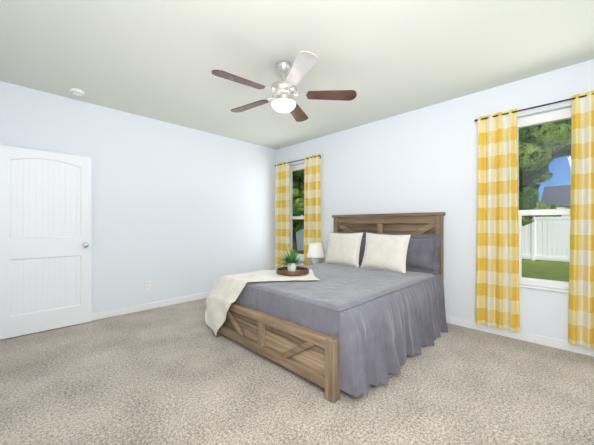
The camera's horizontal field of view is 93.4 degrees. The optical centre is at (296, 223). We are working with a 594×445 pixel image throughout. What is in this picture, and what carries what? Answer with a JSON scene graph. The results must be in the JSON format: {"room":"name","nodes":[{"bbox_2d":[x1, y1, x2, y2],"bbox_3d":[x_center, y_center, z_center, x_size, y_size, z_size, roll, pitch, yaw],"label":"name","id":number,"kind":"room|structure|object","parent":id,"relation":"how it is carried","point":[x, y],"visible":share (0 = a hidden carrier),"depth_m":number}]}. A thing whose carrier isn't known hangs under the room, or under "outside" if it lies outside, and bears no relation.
{"room":"bedroom","nodes":[
{"label":"bedroom","id":0,"kind":"room"},
{"bbox_2d":[0,81,276,312],"bbox_3d":[-1.930,-0.150,4.306,4.150,2.740,0.150,0,0,-45],"label":"wall","id":1,"kind":"structure","parent":0,"point":[178,211],"depth_m":4.07},
{"bbox_2d":[0,145,91,339],"bbox_3d":[-2.826,0.192,3.173,0.824,2.033,0.116,0,0,-45],"label":"door","id":2,"kind":"structure","parent":1,"relation":"in","point":[45,240],"depth_m":3.17},
{"bbox_2d":[145,281,150,288],"bbox_3d":[-2.125,0.870,3.999,0.070,0.114,0.008,0,0,-45],"label":"electrical outlet","id":3,"kind":"object","parent":1,"relation":"attached to","point":[147,284],"visible":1,"depth_m":4.00},
{"bbox_2d":[92,292,209,320],"bbox_3d":[-1.819,1.175,4.301,4.000,0.090,0.014,0,0,-45],"label":"baseboard","id":4,"kind":"structure","parent":1,"relation":"attached to","point":[119,311],"depth_m":3.98},
{"bbox_2d":[0,298,593,444],"bbox_3d":[-0.127,1.280,2.609,4.300,0.120,5.100,0,0,-45],"label":"floor","id":5,"kind":"structure","parent":0,"point":[177,374],"depth_m":2.02},
{"bbox_2d":[205,212,447,403],"bbox_3d":[0.462,0.537,3.202,2.288,1.365,1.962,0,0,-45],"label":"bed","id":6,"kind":"object","parent":5,"relation":"on","point":[356,313],"visible":0.96,"depth_m":2.60},
{"bbox_2d":[275,248,308,275],"bbox_3d":[-0.057,0.408,3.214,0.386,0.300,0.390,0,0,-45],"label":"tray","id":7,"kind":"object","parent":6,"relation":"on","point":[291,268],"visible":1,"depth_m":3.17},
{"bbox_2d":[0,0,593,148],"bbox_3d":[-0.127,-1.580,2.609,4.300,0.120,5.100,0,0,-45],"label":"ceiling","id":8,"kind":"structure","parent":0,"point":[160,60],"depth_m":2.48},
{"bbox_2d":[69,88,84,95],"bbox_3d":[-2.510,-1.500,3.196,0.136,0.040,0.136,0,0,-45],"label":"smoke detector","id":9,"kind":"object","parent":8,"relation":"attached to","point":[76,91],"visible":1,"depth_m":3.16},
{"bbox_2d":[211,51,356,121],"bbox_3d":[-0.169,-1.291,2.675,1.322,0.458,1.329,0,0,-45],"label":"ceiling fan","id":10,"kind":"object","parent":8,"relation":"hanging from","point":[283,91],"visible":1,"depth_m":2.61},
{"bbox_2d":[301,243,324,265],"bbox_3d":[0.255,0.767,4.598,0.370,0.905,0.452,0,0,-45],"label":"table lamp","id":11,"kind":"object","parent":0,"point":[315,251],"visible":0.35,"depth_m":4.44},
{"bbox_2d":[277,59,593,340],"bbox_3d":[1.347,0.050,4.083,0.170,3.140,5.100,0,0,-45],"label":"wall","id":12,"kind":"structure","parent":0,"point":[423,160],"depth_m":3.47},
{"bbox_2d":[290,164,304,259],"bbox_3d":[0.094,-0.239,5.292,0.163,1.801,0.760,0,0,-45],"label":"window","id":13,"kind":"structure","parent":12,"relation":"in","point":[296,168],"depth_m":5.52},
{"bbox_2d":[275,154,320,269],"bbox_3d":[-0.006,-0.040,5.227,0.124,2.320,1.198,0,0,-45],"label":"curtain","id":14,"kind":"object","parent":12,"relation":"hanging from","point":[312,217],"visible":0.88,"depth_m":5.03},
{"bbox_2d":[474,91,593,348],"bbox_3d":[2.478,-0.040,2.743,0.124,2.320,1.273,0,0,-45],"label":"curtain","id":15,"kind":"object","parent":12,"relation":"hanging from","point":[497,278],"visible":1,"depth_m":2.93},
{"bbox_2d":[517,107,571,292],"bbox_3d":[2.612,-0.239,2.774,0.163,1.801,0.760,0,0,-45],"label":"window","id":16,"kind":"structure","parent":12,"relation":"in","point":[536,283],"depth_m":2.89},
{"bbox_2d":[446,315,593,356],"bbox_3d":[1.287,1.175,4.013,0.014,0.090,4.786,0,0,-45],"label":"baseboard","id":17,"kind":"structure","parent":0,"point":[549,342],"depth_m":2.91},
{"label":"outside","id":18,"kind":"structure","parent":0,"visible":0},
{"bbox_2d":[298,231,568,281],"bbox_3d":[27.934,1.670,34.065,79.830,0.200,120.000,0,0,-45],"label":"lawn","id":19,"kind":"structure","parent":18,"point":[535,270],"depth_m":9.66},
{"bbox_2d":[293,170,303,252],"bbox_3d":[-0.208,-1.915,12.011,4.653,6.969,4.829,0,0,-45],"label":"tree","id":20,"kind":"object","parent":19,"relation":"on","point":[298,179],"depth_m":10.88},
{"bbox_2d":[296,217,569,261],"bbox_3d":[5.950,0.545,7.148,13.106,2.050,25.116,0,0,-45],"label":"fence","id":21,"kind":"object","parent":19,"relation":"on","point":[560,233],"depth_m":11.77},
{"bbox_2d":[519,119,571,225],"bbox_3d":[6.600,-2.987,10.189,6.365,9.114,6.121,0,0,-45],"label":"tree","id":22,"kind":"object","parent":19,"relation":"on","point":[527,164],"depth_m":7.41},
{"bbox_2d":[535,201,560,229],"bbox_3d":[14.822,-0.734,18.102,3.160,4.607,3.380,0,0,-45],"label":"tree","id":23,"kind":"object","parent":19,"relation":"on","point":[547,206],"depth_m":16.79},
{"bbox_2d":[541,185,570,216],"bbox_3d":[23.950,-0.705,18.130,8.800,4.550,11.900,0,0,-45],"label":"house","id":24,"kind":"structure","parent":19,"relation":"on","point":[554,195],"depth_m":20.10}
]}

